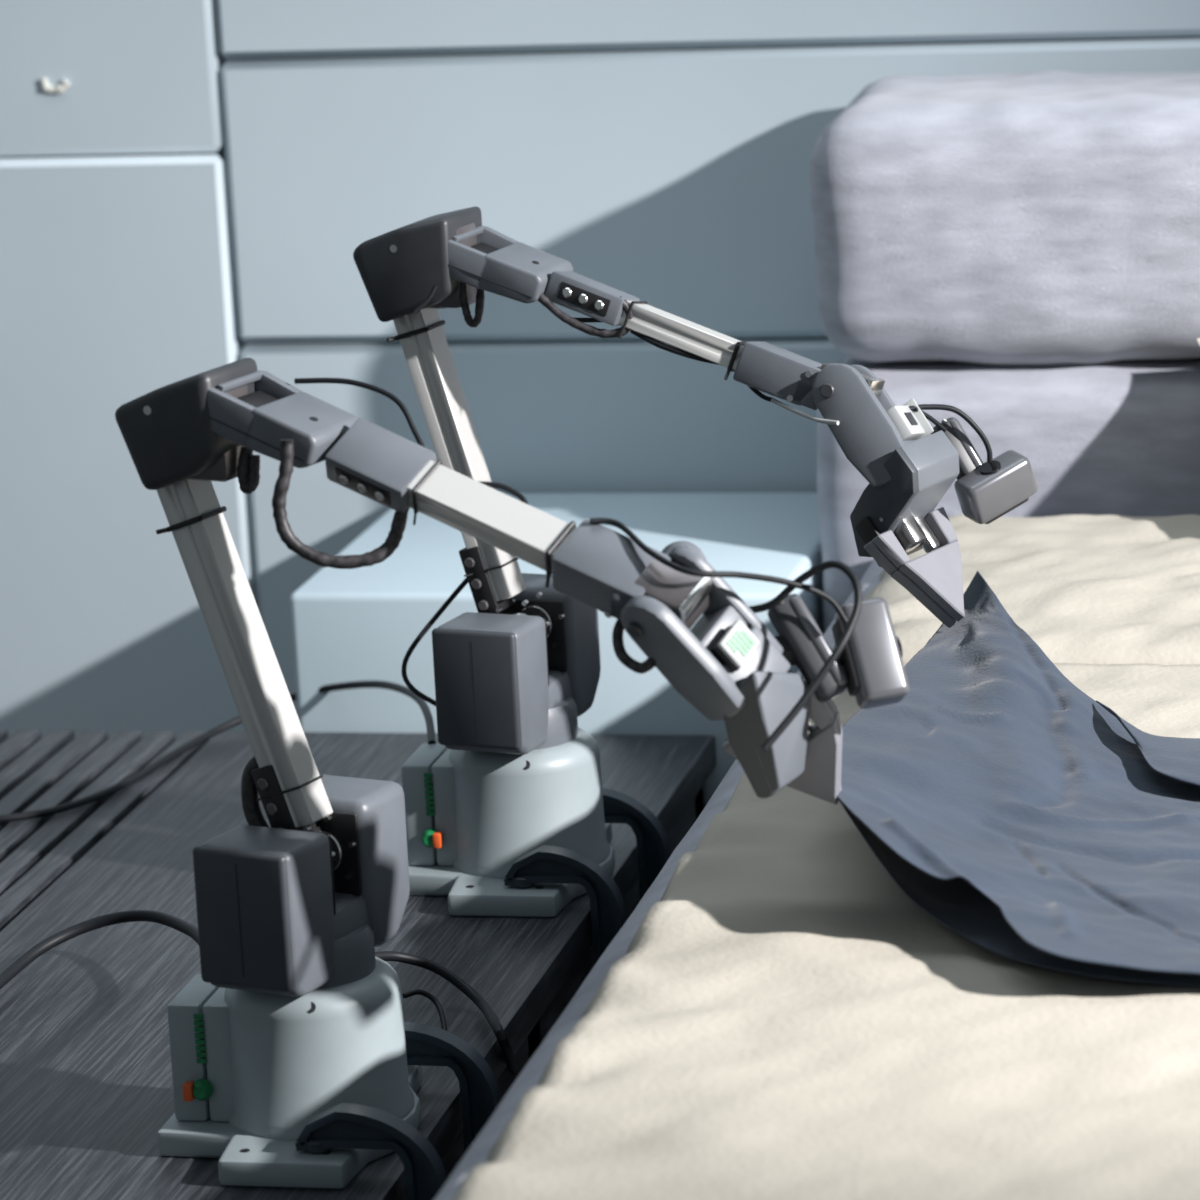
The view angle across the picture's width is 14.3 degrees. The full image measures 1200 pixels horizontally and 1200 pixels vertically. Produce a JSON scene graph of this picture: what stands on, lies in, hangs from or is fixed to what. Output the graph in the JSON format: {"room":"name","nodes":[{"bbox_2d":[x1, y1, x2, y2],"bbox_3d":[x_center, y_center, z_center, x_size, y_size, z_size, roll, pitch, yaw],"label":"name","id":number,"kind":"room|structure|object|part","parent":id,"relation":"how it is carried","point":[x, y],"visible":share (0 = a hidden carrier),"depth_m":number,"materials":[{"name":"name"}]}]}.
{"room":"bedroom","nodes":[
{"label":"bedroom","id":0,"kind":"room"},
{"bbox_2d":[0,0,1199,739],"bbox_3d":[0.543,-1.071,4.741,9.000,2.760,0.171,0,14,13],"label":"wall","id":1,"kind":"structure","parent":0,"point":[188,188],"depth_m":5.00,"materials":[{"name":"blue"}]},
{"bbox_3d":[-1.136,-0.686,5.139,1.498,0.444,0.020,0,14,13],"label":"panel","id":2,"kind":"part","parent":1,"relation":"part of","materials":[{"name":"paint"}]},
{"bbox_3d":[-1.106,-0.093,5.279,1.498,0.772,0.020,0,14,13],"label":"panel","id":3,"kind":"part","parent":1,"relation":"part of","materials":[{"name":"paint"}]},
{"bbox_3d":[0.518,-0.070,4.924,1.823,0.409,0.020,0,14,13],"label":"panel","id":4,"kind":"part","parent":1,"relation":"part of","materials":[{"name":"paint"}]},
{"bbox_3d":[0.482,-0.774,4.756,1.823,0.436,0.020,0,14,13],"label":"panel","id":5,"kind":"part","parent":1,"relation":"part of","materials":[{"name":"paint"}]},
{"bbox_3d":[0.501,-0.415,4.842,1.823,0.298,0.020,0,14,13],"label":"panel","id":6,"kind":"part","parent":1,"relation":"part of","materials":[{"name":"paint"}]},
{"bbox_3d":[-0.098,1.088,1.874,9.000,0.050,7.000,0,14,13],"label":"floor","id":7,"kind":"structure","parent":0,"visible":0},
{"bbox_2d":[0,729,716,1199],"bbox_3d":[-0.529,0.482,3.801,0.920,0.280,1.860,0,14,13],"label":"coffee table","id":8,"kind":"object","parent":7,"relation":"on","point":[86,1081],"visible":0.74,"depth_m":3.96,"materials":[{"name":"black wood"}]},
{"bbox_2d":[0,910,198,988],"bbox_3d":[-0.336,0.276,3.740,0.436,0.132,0.235,9,18,42],"label":"power cable","id":9,"kind":"object","parent":8,"relation":"on","point":[176,923],"visible":0.66,"depth_m":3.92,"materials":[{"name":"black plastic"}]},
{"bbox_2d":[0,680,435,822],"bbox_3d":[-0.280,0.118,4.431,0.498,0.114,0.392,4,15,26],"label":"power cable","id":10,"kind":"object","parent":8,"relation":"on","point":[402,689],"visible":0.88,"depth_m":4.47,"materials":[{"name":"black plastic"}]},
{"bbox_2d":[295,1103,446,1199],"bbox_3d":[-0.159,0.466,3.428,0.105,0.218,0.064,0,14,13],"label":"c-clamp","id":11,"kind":"object","parent":8,"relation":"attached to","point":[343,1125],"visible":0.99,"depth_m":3.40,"materials":[{"name":"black metal"}]},
{"bbox_2d":[402,989,446,1030],"bbox_3d":[-0.124,0.323,3.653,0.026,0.043,0.057,-11,16,-31],"label":"wire","id":12,"kind":"object","parent":8,"relation":"on","point":[427,994],"visible":0.76,"depth_m":3.67,"materials":[{"name":"black"}]},
{"bbox_2d":[375,951,517,1074],"bbox_3d":[-0.120,0.386,3.878,0.112,0.277,0.354,-3,13,0],"label":"power cable","id":13,"kind":"object","parent":8,"relation":"hanging from","point":[471,993],"visible":0.66,"depth_m":3.77,"materials":[{"name":"black plastic"}]},
{"bbox_2d":[115,358,908,1188],"bbox_3d":[-0.056,0.118,3.393,0.575,0.571,0.235,2,14,18],"label":"robot arm","id":14,"kind":"object","parent":8,"relation":"on","point":[291,1015],"visible":1,"depth_m":3.40,"materials":[{"name":"grey plastic"}]},
{"bbox_3d":[-0.222,0.381,3.513,0.180,0.020,0.228,0,14,13],"label":"plate","id":15,"kind":"part","parent":14,"relation":"part of","materials":[{"name":"grey plastic"}]},
{"bbox_3d":[-0.213,0.188,3.463,0.070,0.066,0.041,4,15,28],"label":"shoulder yoke plate","id":16,"kind":"part","parent":14,"relation":"part of","materials":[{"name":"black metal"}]},
{"bbox_2d":[404,1022,499,1153],"bbox_3d":[-0.123,0.424,3.599,0.101,0.218,0.064,0,14,13],"label":"c-clamp","id":17,"kind":"object","parent":14,"relation":"attached to","point":[426,1045],"visible":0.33,"depth_m":3.57,"materials":[{"name":"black metal"}]},
{"bbox_3d":[0.047,-0.003,3.269,0.054,0.051,0.042,4,15,28],"label":"wrist motor","id":18,"kind":"part","parent":14,"relation":"part of","materials":[{"name":"grey plastic"}]},
{"bbox_3d":[0.065,0.000,3.254,0.010,0.029,0.037,8,17,39],"label":"motor edge plate","id":19,"kind":"part","parent":14,"relation":"part of","materials":[{"name":"silver metal"}]},
{"bbox_2d":[710,625,739,671],"bbox_3d":[0.090,0.033,3.260,0.018,0.032,0.033,8,17,39],"label":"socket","id":20,"kind":"object","parent":14,"relation":"attached to","point":[724,639],"depth_m":3.25,"materials":[{"name":"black plastic"}]},
{"bbox_3d":[0.097,0.050,3.283,0.049,0.065,0.064,8,17,39],"label":"wrist roll motor","id":21,"kind":"part","parent":14,"relation":"part of","materials":[{"name":"plastic"}]},
{"bbox_3d":[0.125,0.035,3.303,0.032,0.022,0.022,-8,14,-20],"label":"camera arm","id":22,"kind":"part","parent":14,"relation":"part of","materials":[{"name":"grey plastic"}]},
{"bbox_3d":[-0.069,0.458,3.875,0.045,0.248,0.045,0,14,13],"label":"leg","id":23,"kind":"part","parent":8,"relation":"part of","materials":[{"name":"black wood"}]},
{"bbox_2d":[353,207,1036,916],"bbox_3d":[0.085,-0.040,4.012,0.571,0.576,0.241,0,14,13],"label":"robot arm","id":24,"kind":"object","parent":8,"relation":"on","point":[511,772],"visible":1,"depth_m":4.00,"materials":[{"name":"grey plastic"}]},
{"bbox_3d":[-0.077,0.229,4.122,0.180,0.020,0.228,0,14,13],"label":"plate","id":25,"kind":"part","parent":24,"relation":"part of","materials":[{"name":"grey plastic"}]},
{"bbox_3d":[-0.069,0.036,4.072,0.070,0.066,0.041,3,15,24],"label":"shoulder yoke plate","id":26,"kind":"part","parent":24,"relation":"part of","materials":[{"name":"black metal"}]},
{"bbox_2d":[504,845,625,965],"bbox_3d":[-0.026,0.314,4.039,0.099,0.218,0.064,0,14,13],"label":"c-clamp","id":27,"kind":"object","parent":24,"relation":"attached to","point":[543,864],"visible":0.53,"depth_m":4.01,"materials":[{"name":"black metal"}]},
{"bbox_2d":[602,788,670,900],"bbox_3d":[0.013,0.272,4.210,0.101,0.218,0.064,0,14,13],"label":"c-clamp","id":28,"kind":"object","parent":24,"relation":"attached to","point":[652,842],"visible":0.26,"depth_m":4.18,"materials":[{"name":"black metal"}]},
{"bbox_3d":[0.200,-0.171,3.894,0.052,0.045,0.039,3,15,24],"label":"wrist motor","id":29,"kind":"part","parent":24,"relation":"part of","materials":[{"name":"grey plastic"}]},
{"bbox_3d":[0.221,-0.172,3.885,0.009,0.020,0.037,2,14,21],"label":"motor edge plate","id":30,"kind":"part","parent":24,"relation":"part of","materials":[{"name":"silver metal"}]},
{"bbox_3d":[0.241,-0.110,3.881,0.052,0.059,0.056,2,14,21],"label":"wrist roll motor","id":31,"kind":"part","parent":24,"relation":"part of","materials":[{"name":"plastic"}]},
{"bbox_3d":[0.077,0.295,4.529,0.045,0.248,0.045,0,14,13],"label":"leg","id":32,"kind":"part","parent":8,"relation":"part of","materials":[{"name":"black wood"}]},
{"bbox_2d":[290,493,823,802],"bbox_3d":[-0.007,0.142,4.829,0.484,0.414,0.454,0,14,13],"label":"bench","id":33,"kind":"object","parent":7,"relation":"on","point":[361,623],"visible":0.13,"depth_m":4.63,"materials":[{"name":"blue paint"}]},
{"bbox_2d":[434,71,1199,1199],"bbox_3d":[0.730,0.216,3.411,1.562,0.854,2.880,0,14,13],"label":"sofa","id":34,"kind":"object","parent":7,"relation":"on","point":[1018,253],"visible":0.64,"depth_m":4.53,"materials":[{"name":"light grey fabric"}]},
{"bbox_2d":[434,560,883,1199],"bbox_3d":[0.730,0.321,3.259,1.491,0.202,2.542,0,14,13],"label":"seat cushion","id":35,"kind":"object","parent":34,"relation":"on","point":[530,1076],"depth_m":3.29,"materials":[{"name":"beige fabric"}]},
{"bbox_2d":[453,663,1199,1199],"bbox_3d":[0.596,0.267,3.033,1.253,0.025,1.783,0,14,13],"label":"seat cushion","id":36,"kind":"object","parent":34,"relation":"on","point":[785,1022],"visible":0.57,"depth_m":3.01,"materials":[{"name":"beige fabric"}]},
{"bbox_2d":[837,571,1199,986],"bbox_3d":[0.362,0.116,3.518,0.362,0.074,0.874,0,14,13],"label":"cloth","id":37,"kind":"object","parent":36,"relation":"on","point":[1040,826],"visible":0.99,"depth_m":3.41,"materials":[{"name":"blue fabric"}]},
{"bbox_3d":[0.284,0.180,3.272,0.146,0.070,0.510,-11,15,-30],"label":"panel","id":38,"kind":"part","parent":37,"relation":"part of","materials":[{"name":"blue fabric"}]},
{"bbox_2d":[810,71,1199,364],"bbox_3d":[0.985,-0.373,4.544,1.556,0.257,0.341,0,14,13],"label":"cushion","id":39,"kind":"object","parent":34,"relation":"on","point":[1039,217],"depth_m":4.52,"materials":[{"name":"grey fabric"}]},
{"bbox_2d":[817,356,1199,632],"bbox_3d":[0.999,-0.087,4.619,1.559,0.343,0.331,0,14,13],"label":"cushion","id":40,"kind":"object","parent":34,"relation":"on","point":[1098,435],"depth_m":4.56,"materials":[{"name":"grey fabric"}]},
{"bbox_2d":[833,514,1199,664],"bbox_3d":[0.842,-0.017,4.139,1.253,0.040,0.544,0,14,13],"label":"seat cushion","id":41,"kind":"object","parent":34,"relation":"on","point":[1086,589],"visible":0.7,"depth_m":4.16,"materials":[{"name":"beige fabric"}]}
]}

